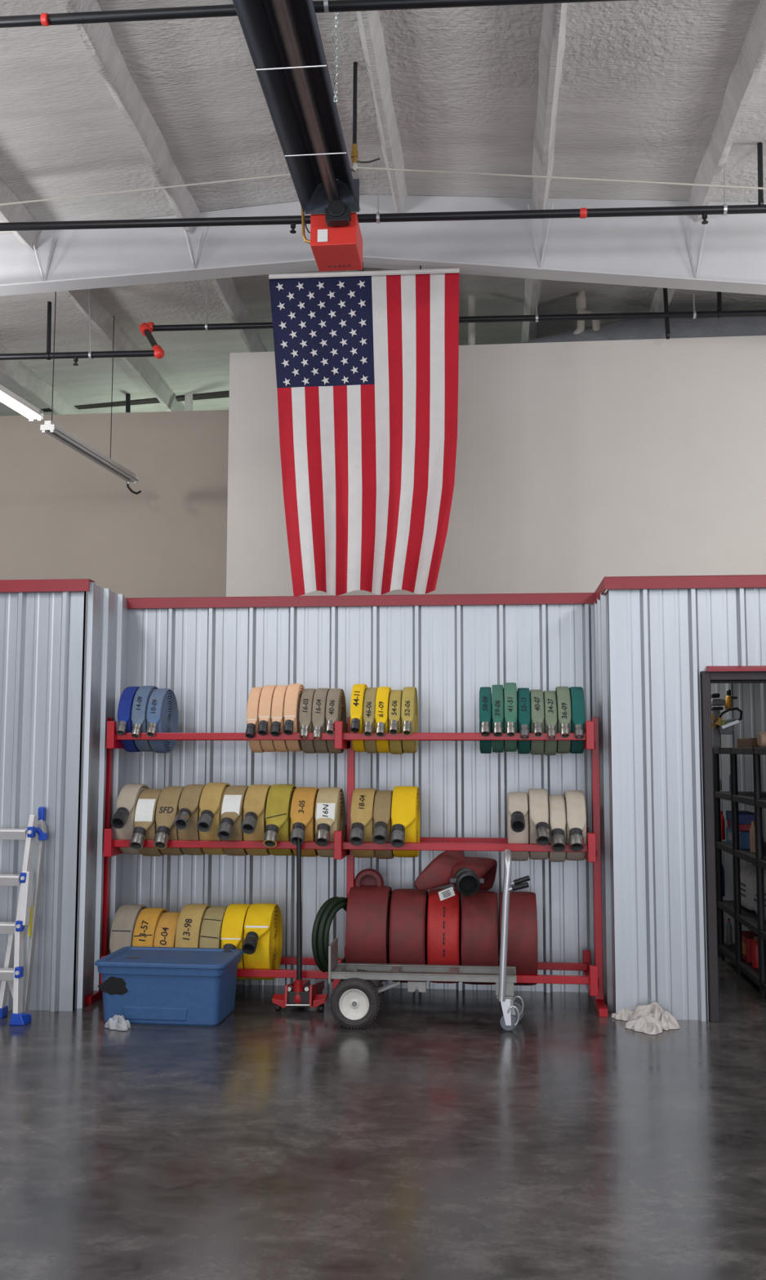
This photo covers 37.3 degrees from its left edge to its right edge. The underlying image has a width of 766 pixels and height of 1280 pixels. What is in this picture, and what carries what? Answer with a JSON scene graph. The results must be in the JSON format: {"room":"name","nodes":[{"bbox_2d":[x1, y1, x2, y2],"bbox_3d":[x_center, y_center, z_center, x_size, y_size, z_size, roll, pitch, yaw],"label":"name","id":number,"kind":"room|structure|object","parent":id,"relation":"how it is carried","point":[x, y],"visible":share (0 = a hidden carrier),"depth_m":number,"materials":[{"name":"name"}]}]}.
{"room":"emergency services station","nodes":[
{"label":"emergency services station","id":0,"kind":"room"},
{"bbox_2d":[0,582,128,1011],"bbox_3d":[-3.814,1.053,8.069,3.813,2.800,0.962,0,-6,6],"label":"wall","id":1,"kind":"structure","parent":0,"point":[64,655],"depth_m":7.52,"materials":[{"name":"metal"}]},
{"bbox_2d":[0,578,94,592],"bbox_3d":[-3.847,-0.345,7.759,3.829,0.082,0.110,0,-6,6],"label":"trim","id":2,"kind":"structure","parent":1,"relation":"attached to","point":[63,584],"depth_m":7.55,"materials":[{"name":"red paint"}]},
{"bbox_2d":[0,409,228,597],"bbox_3d":[-6.023,0.085,12.368,9.590,5.548,1.835,0,-6,6],"label":"wall","id":3,"kind":"structure","parent":0,"point":[64,515],"depth_m":13.01,"materials":[{"name":"paint"}]},
{"bbox_2d":[122,604,595,992],"bbox_3d":[-0.180,1.082,8.190,3.460,2.780,0.062,0,-6,6],"label":"wall","id":4,"kind":"structure","parent":0,"point":[211,660],"depth_m":8.21,"materials":[{"name":"metal"}]},
{"bbox_2d":[127,592,594,608],"bbox_3d":[-0.176,-0.282,8.328,3.460,0.079,0.110,0,-6,6],"label":"trim","id":5,"kind":"structure","parent":4,"relation":"attached to","point":[553,597],"depth_m":8.28,"materials":[{"name":"red paint"}]},
{"bbox_2d":[0,942,765,1279],"bbox_3d":[0.487,2.201,4.786,28.000,0.100,26.000,0,-6,6],"label":"floor","id":6,"kind":"structure","parent":0,"point":[431,1139],"depth_m":4.89,"materials":[{"name":"concrete"}]},
{"bbox_2d":[0,806,48,1025],"bbox_3d":[-2.583,1.725,7.214,0.850,1.304,0.390,0,-6,6],"label":"ladder","id":7,"kind":"object","parent":6,"relation":"on","point":[27,914],"visible":1,"depth_m":7.15,"materials":[{"name":"metal"}]},
{"bbox_2d":[104,1014,130,1031],"bbox_3d":[-1.607,2.305,6.859,0.170,0.076,0.136,0,-6,6],"label":"rag","id":8,"kind":"object","parent":6,"relation":"on","point":[117,1022],"visible":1,"depth_m":6.83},
{"bbox_2d":[94,946,244,1026],"bbox_3d":[-1.341,2.189,7.186,0.836,0.378,0.594,0,-6,6],"label":"storage tote","id":9,"kind":"object","parent":6,"relation":"on","point":[144,985],"visible":0.96,"depth_m":6.95,"materials":[{"name":"blue plastic"}]},
{"bbox_2d":[271,825,327,1012],"bbox_3d":[-0.509,1.825,7.594,0.347,1.185,0.588,0,-6,6],"label":"jack","id":10,"kind":"object","parent":6,"relation":"on","point":[300,993],"visible":1,"depth_m":7.32,"materials":[{"name":"red metal"}]},
{"bbox_2d":[293,977,303,1003],"bbox_3d":[-0.544,2.267,7.340,0.104,0.162,0.105,0,-6,6],"label":"socket","id":11,"kind":"object","parent":10,"relation":"attached to","point":[298,989],"depth_m":7.30,"materials":[{"name":"metal"}]},
{"bbox_2d":[84,716,608,1017],"bbox_3d":[-0.248,1.481,7.747,3.423,1.900,0.657,0,-6,6],"label":"rack","id":12,"kind":"object","parent":6,"relation":"on","point":[592,975],"visible":0.59,"depth_m":7.55,"materials":[{"name":"metal"}]},
{"bbox_2d":[109,904,147,953],"bbox_3d":[-1.733,2.064,7.755,0.151,0.487,0.610,0,-6,6],"label":"roll","id":13,"kind":"object","parent":12,"relation":"on","point":[126,917],"visible":0.32,"depth_m":7.62,"materials":[{"name":"grey fabric"}]},
{"bbox_2d":[116,686,140,751],"bbox_3d":[-1.748,0.552,7.922,0.093,0.459,0.540,0,-6,6],"label":"roll","id":14,"kind":"object","parent":12,"relation":"on","point":[126,703],"visible":0.44,"depth_m":7.76,"materials":[{"name":"blue fabric"}]},
{"bbox_2d":[111,783,150,854],"bbox_3d":[-1.731,1.237,7.820,0.134,0.486,0.636,0,-6,6],"label":"roll","id":15,"kind":"object","parent":12,"relation":"on","point":[122,820],"visible":0.56,"depth_m":7.68,"materials":[{"name":"beige"}]},
{"bbox_2d":[131,685,158,751],"bbox_3d":[-1.646,0.548,7.916,0.099,0.459,0.536,0,-6,6],"label":"roll","id":16,"kind":"object","parent":12,"relation":"on","point":[139,713],"visible":0.55,"depth_m":7.75,"materials":[{"name":"blue fabric"}]},
{"bbox_2d":[129,788,163,856],"bbox_3d":[-1.595,1.260,7.809,0.146,0.460,0.601,0,-6,6],"label":"roll","id":17,"kind":"object","parent":12,"relation":"on","point":[144,822],"visible":0.62,"depth_m":7.66,"materials":[{"name":"beige fabric"}]},
{"bbox_2d":[132,907,168,946],"bbox_3d":[-1.586,2.077,7.735,0.144,0.473,0.602,0,-6,6],"label":"roll","id":18,"kind":"object","parent":12,"relation":"on","point":[146,924],"visible":0.28,"depth_m":7.62,"materials":[{"name":"yellow"}]},
{"bbox_2d":[146,688,178,752],"bbox_3d":[-1.544,0.561,7.901,0.102,0.450,0.532,0,-6,6],"label":"roll","id":19,"kind":"object","parent":12,"relation":"on","point":[162,717],"visible":0.89,"depth_m":7.82,"materials":[{"name":"blue fabric"}]},
{"bbox_2d":[153,911,180,946],"bbox_3d":[-1.444,2.094,7.715,0.145,0.456,0.594,0,-6,6],"label":"roll","id":20,"kind":"object","parent":12,"relation":"on","point":[166,930],"visible":0.23,"depth_m":7.61,"materials":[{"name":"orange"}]},
{"bbox_2d":[153,786,184,855],"bbox_3d":[-1.445,1.246,7.798,0.146,0.472,0.612,0,-6,6],"label":"roll","id":21,"kind":"object","parent":12,"relation":"on","point":[167,806],"visible":0.56,"depth_m":7.65,"materials":[{"name":"beige fabric"}]},
{"bbox_2d":[173,784,205,855],"bbox_3d":[-1.300,1.236,7.778,0.140,0.483,0.633,0,-6,6],"label":"roll","id":22,"kind":"object","parent":12,"relation":"on","point":[187,819],"visible":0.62,"depth_m":7.64,"materials":[{"name":"beige fabric"}]},
{"bbox_2d":[174,903,211,947],"bbox_3d":[-1.284,2.055,7.711,0.160,0.495,0.620,0,-6,6],"label":"roll","id":23,"kind":"object","parent":12,"relation":"on","point":[190,919],"visible":0.4,"depth_m":7.57,"materials":[{"name":"beige"}]},
{"bbox_2d":[196,782,230,854],"bbox_3d":[-1.151,1.226,7.763,0.144,0.494,0.644,0,-6,6],"label":"roll","id":24,"kind":"object","parent":12,"relation":"on","point":[208,824],"visible":0.56,"depth_m":7.62,"materials":[{"name":"beige fabric"}]},
{"bbox_2d":[199,906,227,948],"bbox_3d":[-1.133,2.063,7.691,0.139,0.485,0.613,0,-6,6],"label":"roll","id":25,"kind":"object","parent":12,"relation":"on","point":[211,925],"visible":0.33,"depth_m":7.56,"materials":[{"name":"beige"}]},
{"bbox_2d":[217,785,248,855],"bbox_3d":[-1.003,1.238,7.748,0.148,0.478,0.630,0,-6,6],"label":"roll","id":26,"kind":"object","parent":12,"relation":"on","point":[232,810],"visible":0.65,"depth_m":7.61,"materials":[{"name":"beige fabric"}]},
{"bbox_2d":[220,903,250,979],"bbox_3d":[-0.987,2.049,7.669,0.147,0.501,0.651,0,-6,6],"label":"roll","id":27,"kind":"object","parent":12,"relation":"on","point":[233,930],"visible":0.44,"depth_m":7.54,"materials":[{"name":"yellow"}]},
{"bbox_2d":[245,687,265,752],"bbox_3d":[-0.865,0.550,7.835,0.081,0.454,0.537,0,-6,6],"label":"roll","id":28,"kind":"object","parent":12,"relation":"on","point":[252,709],"visible":0.64,"depth_m":7.68,"materials":[{"name":"beige"}]},
{"bbox_2d":[240,784,271,855],"bbox_3d":[-0.851,1.231,7.733,0.147,0.485,0.636,0,-6,6],"label":"roll","id":29,"kind":"object","parent":12,"relation":"on","point":[253,827],"visible":0.66,"depth_m":7.59,"materials":[{"name":"beige fabric"}]},
{"bbox_2d":[241,903,282,979],"bbox_3d":[-0.822,2.045,7.654,0.180,0.503,0.652,0,-6,6],"label":"roll","id":30,"kind":"object","parent":12,"relation":"on","point":[262,945],"visible":0.98,"depth_m":7.54,"materials":[{"name":"yellow"}]},
{"bbox_2d":[257,684,276,751],"bbox_3d":[-0.780,0.540,7.826,0.087,0.462,0.547,0,-6,6],"label":"roll","id":31,"kind":"object","parent":12,"relation":"on","point":[267,692],"visible":0.56,"depth_m":7.67,"materials":[{"name":"beige"}]},
{"bbox_2d":[262,784,296,855],"bbox_3d":[-0.692,1.228,7.724,0.157,0.484,0.626,0,-6,6],"label":"roll","id":32,"kind":"object","parent":12,"relation":"on","point":[277,812],"visible":0.76,"depth_m":7.58,"materials":[{"name":"yellow fabric"}]},
{"bbox_2d":[270,684,288,751],"bbox_3d":[-0.695,0.540,7.818,0.083,0.461,0.545,0,-6,6],"label":"roll","id":33,"kind":"object","parent":12,"relation":"on","point":[278,698],"visible":0.54,"depth_m":7.66,"materials":[{"name":"beige"}]},
{"bbox_2d":[283,684,304,751],"bbox_3d":[-0.607,0.532,7.809,0.091,0.468,0.552,0,-6,6],"label":"roll","id":34,"kind":"object","parent":12,"relation":"on","point":[294,691],"visible":0.78,"depth_m":7.67,"materials":[{"name":"beige"}]},
{"bbox_2d":[289,786,319,857],"bbox_3d":[-0.527,1.240,7.701,0.156,0.472,0.618,0,-6,6],"label":"roll","id":35,"kind":"object","parent":12,"relation":"on","point":[303,806],"visible":0.72,"depth_m":7.57,"materials":[{"name":"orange fabric"}]},
{"bbox_2d":[298,688,316,753],"bbox_3d":[-0.504,0.556,7.801,0.088,0.446,0.524,0,-6,6],"label":"roll","id":36,"kind":"object","parent":12,"relation":"on","point":[307,695],"visible":0.66,"depth_m":7.65,"materials":[{"name":"grey fabric"}]},
{"bbox_2d":[311,688,329,753],"bbox_3d":[-0.415,0.553,7.794,0.091,0.448,0.523,0,-6,6],"label":"roll","id":37,"kind":"object","parent":12,"relation":"on","point":[318,711],"visible":0.76,"depth_m":7.64,"materials":[{"name":"grey fabric"}]},
{"bbox_2d":[311,896,347,972],"bbox_3d":[-0.295,1.965,7.530,0.104,0.508,0.508,-3,-6,31],"label":"garden hose","id":38,"kind":"object","parent":12,"relation":"on","point":[327,911],"visible":0.52,"depth_m":7.36,"materials":[{"name":"green rubber"}]},
{"bbox_2d":[315,787,345,857],"bbox_3d":[-0.364,1.239,7.686,0.146,0.473,0.619,0,-6,6],"label":"roll","id":39,"kind":"object","parent":12,"relation":"on","point":[330,808],"visible":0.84,"depth_m":7.56,"materials":[{"name":"beige fabric"}]},
{"bbox_2d":[325,688,346,753],"bbox_3d":[-0.326,0.553,7.779,0.090,0.447,0.534,0,-6,6],"label":"roll","id":40,"kind":"object","parent":12,"relation":"on","point":[335,705],"visible":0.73,"depth_m":7.67,"materials":[{"name":"grey fabric"}]},
{"bbox_2d":[350,684,367,751],"bbox_3d":[-0.160,0.532,7.766,0.086,0.467,0.552,0,-6,6],"label":"roll","id":41,"kind":"object","parent":12,"relation":"on","point":[357,693],"visible":0.63,"depth_m":7.61,"materials":[{"name":"yellow"}]},
{"bbox_2d":[349,788,377,857],"bbox_3d":[-0.128,1.241,7.662,0.150,0.470,0.618,0,-6,6],"label":"roll","id":42,"kind":"object","parent":12,"relation":"on","point":[362,799],"visible":0.74,"depth_m":7.52,"materials":[{"name":"beige fabric"}]},
{"bbox_2d":[345,884,391,981],"bbox_3d":[-0.080,1.980,7.686,0.270,0.630,0.684,0,-6,6],"label":"roll","id":43,"kind":"object","parent":12,"relation":"on","point":[368,906],"visible":0.76,"depth_m":7.38,"materials":[{"name":"fabric"}]},
{"bbox_2d":[353,868,383,886],"bbox_3d":[-0.095,1.658,7.724,0.204,0.207,0.138,0,-6,6],"label":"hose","id":44,"kind":"object","parent":43,"relation":"on","point":[367,876],"visible":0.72,"depth_m":7.69,"materials":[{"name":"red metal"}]},
{"bbox_2d":[363,687,377,753],"bbox_3d":[-0.077,0.548,7.757,0.082,0.451,0.534,0,-6,6],"label":"roll","id":45,"kind":"object","parent":12,"relation":"on","point":[369,703],"visible":0.69,"depth_m":7.60,"materials":[{"name":"yellow fabric"}]},
{"bbox_2d":[372,790,393,858],"bbox_3d":[0.006,1.248,7.647,0.120,0.460,0.613,0,-6,6],"label":"roll","id":46,"kind":"object","parent":12,"relation":"on","point":[382,807],"visible":0.72,"depth_m":7.52,"materials":[{"name":"beige fabric"}]},
{"bbox_2d":[374,686,391,752],"bbox_3d":[0.006,0.544,7.750,0.088,0.453,0.535,0,-6,6],"label":"roll","id":47,"kind":"object","parent":12,"relation":"on","point":[382,698],"visible":0.7,"depth_m":7.60,"materials":[{"name":"yellow fabric"}]},
{"bbox_2d":[388,689,403,754],"bbox_3d":[0.094,0.558,7.736,0.085,0.440,0.531,0,-6,6],"label":"roll","id":48,"kind":"object","parent":12,"relation":"on","point":[395,695],"visible":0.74,"depth_m":7.60,"materials":[{"name":"yellow fabric"}]},
{"bbox_2d":[390,786,420,857],"bbox_3d":[0.151,1.227,7.638,0.164,0.479,0.623,0,-6,6],"label":"roll","id":49,"kind":"object","parent":12,"relation":"on","point":[405,810],"visible":0.97,"depth_m":7.50,"materials":[{"name":"yellow fabric"}]},
{"bbox_2d":[388,888,428,982],"bbox_3d":[0.185,1.990,7.663,0.236,0.614,0.671,0,-6,6],"label":"roll","id":50,"kind":"object","parent":12,"relation":"on","point":[408,912],"visible":0.77,"depth_m":7.37,"materials":[{"name":"fabric"}]},
{"bbox_2d":[400,686,417,753],"bbox_3d":[0.181,0.543,7.731,0.089,0.453,0.538,0,-6,6],"label":"roll","id":51,"kind":"object","parent":12,"relation":"on","point":[409,709],"visible":0.92,"depth_m":7.60,"materials":[{"name":"yellow fabric"}]},
{"bbox_2d":[426,888,461,983],"bbox_3d":[0.418,1.986,7.638,0.212,0.618,0.677,0,-6,6],"label":"roll","id":52,"kind":"object","parent":12,"relation":"on","point":[444,916],"visible":0.84,"depth_m":7.34,"materials":[{"name":"fabric"}]},
{"bbox_2d":[413,850,497,896],"bbox_3d":[0.488,1.546,7.566,0.546,0.319,0.688,0,-6,6],"label":"hose","id":53,"kind":"object","parent":52,"relation":"on","point":[468,875],"visible":0.98,"depth_m":7.48,"materials":[{"name":"fabric"}]},
{"bbox_2d":[461,890,497,984],"bbox_3d":[0.650,1.992,7.617,0.240,0.607,0.668,0,-6,6],"label":"roll","id":54,"kind":"object","parent":12,"relation":"on","point":[479,934],"visible":0.84,"depth_m":7.32,"materials":[{"name":"fabric"}]},
{"bbox_2d":[479,687,491,753],"bbox_3d":[0.695,0.542,7.681,0.082,0.452,0.535,0,-6,6],"label":"roll","id":55,"kind":"object","parent":12,"relation":"on","point":[485,695],"visible":0.88,"depth_m":7.53,"materials":[{"name":"green fabric"}]},
{"bbox_2d":[491,684,503,752],"bbox_3d":[0.776,0.531,7.676,0.081,0.460,0.540,0,-6,6],"label":"roll","id":56,"kind":"object","parent":12,"relation":"on","point":[497,691],"visible":0.94,"depth_m":7.52,"materials":[{"name":"green fabric"}]},
{"bbox_2d":[503,682,517,751],"bbox_3d":[0.860,0.521,7.670,0.088,0.467,0.545,0,-6,6],"label":"roll","id":57,"kind":"object","parent":12,"relation":"on","point":[509,688],"visible":0.9,"depth_m":7.50,"materials":[{"name":"green fabric"}]},
{"bbox_2d":[506,791,528,861],"bbox_3d":[0.900,1.246,7.561,0.136,0.458,0.603,0,-6,6],"label":"roll","id":58,"kind":"object","parent":12,"relation":"on","point":[517,802],"visible":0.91,"depth_m":7.44,"materials":[{"name":"beige"}]},
{"bbox_2d":[499,891,537,985],"bbox_3d":[0.902,1.989,7.592,0.243,0.608,0.668,0,-6,6],"label":"roll","id":59,"kind":"object","parent":12,"relation":"on","point":[522,945],"visible":0.74,"depth_m":7.29,"materials":[{"name":"fabric"}]},
{"bbox_2d":[516,688,530,754],"bbox_3d":[0.949,0.545,7.658,0.085,0.446,0.527,0,-6,6],"label":"roll","id":60,"kind":"object","parent":12,"relation":"on","point":[523,713],"visible":0.92,"depth_m":7.51,"materials":[{"name":"green fabric"}]},
{"bbox_2d":[529,689,543,755],"bbox_3d":[1.036,0.552,7.645,0.089,0.441,0.528,0,-6,6],"label":"roll","id":61,"kind":"object","parent":12,"relation":"on","point":[536,699],"visible":0.84,"depth_m":7.50,"materials":[{"name":"green fabric"}]},
{"bbox_2d":[527,788,550,859],"bbox_3d":[1.034,1.229,7.546,0.128,0.471,0.621,0,-6,6],"label":"roll","id":62,"kind":"object","parent":12,"relation":"on","point":[537,798],"visible":0.93,"depth_m":7.42,"materials":[{"name":"beige fabric"}]},
{"bbox_2d":[542,690,556,755],"bbox_3d":[1.123,0.557,7.637,0.084,0.437,0.518,0,-6,6],"label":"roll","id":63,"kind":"object","parent":12,"relation":"on","point":[549,696],"visible":0.85,"depth_m":7.50,"materials":[{"name":"green fabric"}]},
{"bbox_2d":[547,795,565,862],"bbox_3d":[1.154,1.255,7.533,0.111,0.446,0.594,0,-6,6],"label":"roll","id":64,"kind":"object","parent":12,"relation":"on","point":[556,803],"visible":0.9,"depth_m":7.41,"materials":[{"name":"beige fabric"}]},
{"bbox_2d":[555,686,571,753],"bbox_3d":[1.210,0.537,7.631,0.091,0.452,0.532,0,-6,6],"label":"roll","id":65,"kind":"object","parent":12,"relation":"on","point":[563,712],"visible":0.81,"depth_m":7.48,"materials":[{"name":"green fabric"}]},
{"bbox_2d":[563,790,586,860],"bbox_3d":[1.273,1.233,7.526,0.131,0.464,0.610,0,-6,6],"label":"roll","id":66,"kind":"object","parent":12,"relation":"on","point":[575,803],"visible":0.81,"depth_m":7.39,"materials":[{"name":"beige fabric"}]},
{"bbox_2d":[568,686,584,753],"bbox_3d":[1.301,0.538,7.623,0.088,0.449,0.527,0,-6,6],"label":"roll","id":67,"kind":"object","parent":12,"relation":"on","point":[576,695],"visible":0.77,"depth_m":7.47,"materials":[{"name":"green fabric"}]},
{"bbox_2d":[328,848,529,1031],"bbox_3d":[0.291,1.832,7.010,1.228,1.067,0.369,0,-6,6],"label":"cart","id":68,"kind":"object","parent":6,"relation":"on","point":[357,999],"visible":1,"depth_m":6.86,"materials":[{"name":"metal"}]},
{"bbox_2d":[610,1001,679,1035],"bbox_3d":[1.627,2.303,6.973,0.337,0.118,0.482,1,-6,-9],"label":"pile","id":69,"kind":"object","parent":6,"relation":"on","point":[651,1019],"visible":1,"depth_m":6.91,"materials":[{"name":"white fabric"}]},
{"bbox_2d":[711,746,765,996],"bbox_3d":[2.896,1.648,8.372,0.512,1.700,2.030,0,-6,6],"label":"storage shelf","id":70,"kind":"object","parent":6,"relation":"on","point":[756,923],"visible":0.83,"depth_m":8.59,"materials":[{"name":"black metal"}]},
{"bbox_2d":[710,693,724,747],"bbox_3d":[2.701,0.653,9.174,0.117,0.435,0.170,0,-6,6],"label":"power tool","id":71,"kind":"object","parent":70,"relation":"on","point":[716,735],"visible":0.73,"depth_m":9.12,"materials":[{"name":"grey plastic"}]},
{"bbox_2d":[715,706,742,734],"bbox_3d":[2.724,0.642,8.993,0.208,0.212,0.226,0,-6,6],"label":"chainsaw","id":72,"kind":"object","parent":70,"relation":"on","point":[726,726],"visible":1,"depth_m":8.91,"materials":[{"name":"grey plastic"}]},
{"bbox_2d":[725,826,749,848],"bbox_3d":[2.839,1.557,8.938,0.162,0.129,0.586,0,-6,6],"label":"carton","id":73,"kind":"object","parent":70,"relation":"on","point":[744,836],"visible":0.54,"depth_m":8.66,"materials":[{"name":"blue"}]},
{"bbox_2d":[726,820,754,831],"bbox_3d":[2.843,1.469,8.984,0.162,0.054,0.411,0,-6,6],"label":"carton","id":74,"kind":"object","parent":73,"relation":"on","point":[741,827],"visible":0.35,"depth_m":8.79,"materials":[{"name":"red cardboard"}]},
{"bbox_2d":[725,810,754,824],"bbox_3d":[2.842,1.402,8.972,0.162,0.078,0.509,0,-6,6],"label":"carton","id":75,"kind":"object","parent":74,"relation":"on","point":[744,817],"visible":0.65,"depth_m":8.73,"materials":[{"name":"blue cardboard"}]},
{"bbox_2d":[739,863,755,911],"bbox_3d":[2.902,1.921,8.840,0.232,0.344,0.492,0,-6,6],"label":"sack","id":76,"kind":"object","parent":70,"relation":"on","point":[747,874],"visible":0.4,"depth_m":8.71,"materials":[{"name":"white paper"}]},
{"bbox_2d":[741,930,757,962],"bbox_3d":[2.819,2.341,8.667,0.162,0.177,0.387,0,-6,6],"label":"can","id":77,"kind":"object","parent":70,"relation":"on","point":[747,936],"visible":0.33,"depth_m":8.54,"materials":[{"name":"red plastic"}]},
{"bbox_2d":[0,0,765,416],"bbox_3d":[0.450,-3.743,4.861,28.000,1.179,25.000,0,-6,6],"label":"ceiling","id":78,"kind":"structure","parent":0,"point":[643,83],"depth_m":8.35,"materials":[{"name":"plastic"}]},
{"bbox_2d":[0,384,44,422],"bbox_3d":[-3.193,-2.804,8.786,0.149,1.610,2.320,-1,-6,9],"label":"strip light","id":79,"kind":"object","parent":78,"relation":"hanging from","point":[8,397],"visible":1,"depth_m":9.52,"materials":[{"name":"white paint"}]},
{"bbox_2d":[0,344,84,414],"bbox_3d":[-4.685,-3.568,7.574,0.199,0.246,19.400,0,-6,6],"label":"ceiling beam","id":80,"kind":"structure","parent":78,"relation":"attached to","point":[15,370],"depth_m":13.32,"materials":[{"name":"metal"}]},
{"bbox_2d":[40,291,138,484],"bbox_3d":[-2.840,-2.572,11.233,0.149,1.620,2.027,-1,-6,9],"label":"strip light","id":81,"kind":"object","parent":78,"relation":"hanging from","point":[50,428],"visible":0.98,"depth_m":10.96,"materials":[{"name":"white paint"}]},
{"bbox_2d":[0,177,184,411],"bbox_3d":[-3.172,-3.678,7.434,0.198,0.246,19.414,0,-6,4],"label":"ceiling beam","id":82,"kind":"structure","parent":78,"relation":"attached to","point":[101,318],"depth_m":11.50,"materials":[{"name":"metal"}]},
{"bbox_2d":[40,391,229,412],"bbox_3d":[-3.624,-3.070,14.488,3.734,0.366,0.140,0,-6,6],"label":"pipe","id":83,"kind":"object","parent":78,"relation":"attached to","point":[224,393],"depth_m":14.39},
{"bbox_2d":[0,173,290,205],"bbox_3d":[-2.358,-3.373,8.637,3.642,0.225,0.014,0,-6,6],"label":"conduit","id":84,"kind":"object","parent":78,"relation":"attached to","point":[282,175],"visible":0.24,"depth_m":8.58,"materials":[{"name":"white metal"}]},
{"bbox_2d":[61,0,267,352],"bbox_3d":[-1.809,-3.781,7.310,0.206,0.246,19.412,0,-6,4],"label":"ceiling beam","id":85,"kind":"structure","parent":78,"relation":"attached to","point":[98,38],"depth_m":8.14,"materials":[{"name":"metal"}]},
{"bbox_2d":[232,0,362,271],"bbox_3d":[-0.509,-3.382,6.404,0.481,0.909,4.139,0,-6,6],"label":"heater","id":86,"kind":"object","parent":78,"relation":"hanging from","point":[282,37],"visible":0.91,"depth_m":6.99,"materials":[{"name":"metal"}]},
{"bbox_2d":[0,0,627,27],"bbox_3d":[-0.494,-3.498,6.185,7.665,0.325,0.090,0,-6,6],"label":"pipe","id":87,"kind":"object","parent":78,"relation":"attached to","point":[325,6],"visible":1,"depth_m":6.21,"materials":[{"name":"black metal"}]},
{"bbox_2d":[350,62,380,171],"bbox_3d":[-0.104,-3.837,7.840,0.052,1.441,0.445,-3,-6,26],"label":"gas pipe","id":88,"kind":"object","parent":78,"relation":"hanging from","point":[354,153],"visible":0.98,"depth_m":7.62,"materials":[{"name":"black metal"}]},
{"bbox_2d":[356,10,407,213],"bbox_3d":[-0.088,-3.876,7.148,0.166,0.225,19.400,0,-6,6],"label":"ceiling beam","id":89,"kind":"structure","parent":78,"relation":"attached to","point":[371,31],"depth_m":7.88,"materials":[{"name":"metal"}]},
{"bbox_2d":[0,194,765,296],"bbox_3d":[0.895,-2.885,9.322,18.000,1.719,0.210,0,-6,6],"label":"roof beam","id":90,"kind":"structure","parent":78,"relation":"attached to","point":[726,253],"depth_m":9.39,"materials":[{"name":"white metal"}]},
{"bbox_2d":[268,262,458,595],"bbox_3d":[-0.168,-1.777,9.305,1.597,2.837,0.162,0,-6,6],"label":"flag","id":91,"kind":"object","parent":90,"relation":"hanging from","point":[366,362],"visible":1,"depth_m":9.31,"materials":[{"name":"red fabric"}]},
{"bbox_2d":[0,142,765,233],"bbox_3d":[-0.465,-3.351,8.599,10.213,0.652,0.078,0,-6,6],"label":"pipe","id":92,"kind":"object","parent":78,"relation":"hanging from","point":[582,213],"visible":0.99,"depth_m":8.47,"materials":[{"name":"black metal"}]},
{"bbox_2d":[0,279,765,365],"bbox_3d":[-0.091,-3.025,10.476,10.926,1.014,0.655,0,-6,6],"label":"pipe","id":93,"kind":"object","parent":78,"relation":"hanging from","point":[146,329],"visible":0.87,"depth_m":10.48,"materials":[{"name":"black metal"}]},
{"bbox_2d":[467,295,475,345],"bbox_3d":[0.881,-3.118,11.269,0.073,0.608,0.070,0,-6,6],"label":"vent pipe","id":94,"kind":"object","parent":78,"relation":"attached to","point":[471,299],"visible":0.66,"depth_m":11.25,"materials":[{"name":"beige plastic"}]},
{"bbox_2d":[520,2,567,342],"bbox_3d":[1.062,-3.801,7.027,0.177,0.235,19.400,0,-6,6],"label":"ceiling beam","id":95,"kind":"structure","parent":78,"relation":"attached to","point":[552,40],"depth_m":7.92,"materials":[{"name":"metal"}]},
{"bbox_2d":[355,166,765,189],"bbox_3d":[1.995,-3.300,8.198,4.413,0.476,0.014,0,-6,6],"label":"conduit","id":96,"kind":"object","parent":78,"relation":"attached to","point":[357,167],"visible":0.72,"depth_m":8.27,"materials":[{"name":"white metal"}]},
{"bbox_2d":[573,290,586,333],"bbox_3d":[1.908,-3.127,11.168,0.182,0.682,0.095,0,-6,6],"label":"vent pipe","id":97,"kind":"object","parent":78,"relation":"attached to","point":[580,299],"visible":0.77,"depth_m":11.14,"materials":[{"name":"beige plastic"}]},
{"bbox_2d":[521,316,765,343],"bbox_3d":[3.357,-2.933,11.258,4.200,0.494,0.800,0,-6,6],"label":"duct","id":98,"kind":"object","parent":78,"relation":"hanging from","point":[654,328],"visible":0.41,"depth_m":10.98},
{"bbox_2d":[648,0,765,312],"bbox_3d":[2.327,-3.725,6.894,0.188,0.235,19.400,0,-6,6],"label":"ceiling beam","id":99,"kind":"structure","parent":78,"relation":"attached to","point":[751,57],"depth_m":7.74,"materials":[{"name":"metal"}]},
{"bbox_2d":[226,335,765,596],"bbox_3d":[4.254,-0.090,10.364,11.560,5.548,0.150,0,-6,6],"label":"wall","id":100,"kind":"structure","parent":0,"point":[579,464],"depth_m":10.68,"materials":[{"name":"paint"}]},
{"bbox_2d":[593,587,765,1021],"bbox_3d":[4.353,1.010,7.354,5.791,2.780,0.782,0,-6,6],"label":"wall","id":101,"kind":"structure","parent":0,"point":[652,646],"depth_m":7.27,"materials":[{"name":"metal"}]},
{"bbox_2d":[594,574,765,603],"bbox_3d":[4.354,-0.355,7.462,5.789,0.082,0.770,0,-6,6],"label":"trim","id":102,"kind":"structure","parent":101,"relation":"attached to","point":[731,580],"depth_m":7.32,"materials":[{"name":"red paint"}]},
{"bbox_2d":[699,671,765,1022],"bbox_3d":[2.551,1.290,7.176,1.020,2.181,0.155,0,-6,6],"label":"door frame","id":103,"kind":"structure","parent":101,"relation":"in","point":[706,678],"depth_m":7.17,"materials":[{"name":"metal"}]},
{"bbox_2d":[706,666,765,671],"bbox_3d":[2.614,0.179,7.192,1.100,0.038,0.045,0,-6,6],"label":"trim","id":104,"kind":"structure","parent":101,"relation":"attached to","point":[708,668],"depth_m":7.21,"materials":[{"name":"red paint"}]},
{"bbox_2d":[699,671,765,942],"bbox_3d":[4.643,1.303,9.963,5.729,2.700,0.062,0,-6,6],"label":"wall","id":105,"kind":"structure","parent":0,"point":[751,697],"depth_m":10.13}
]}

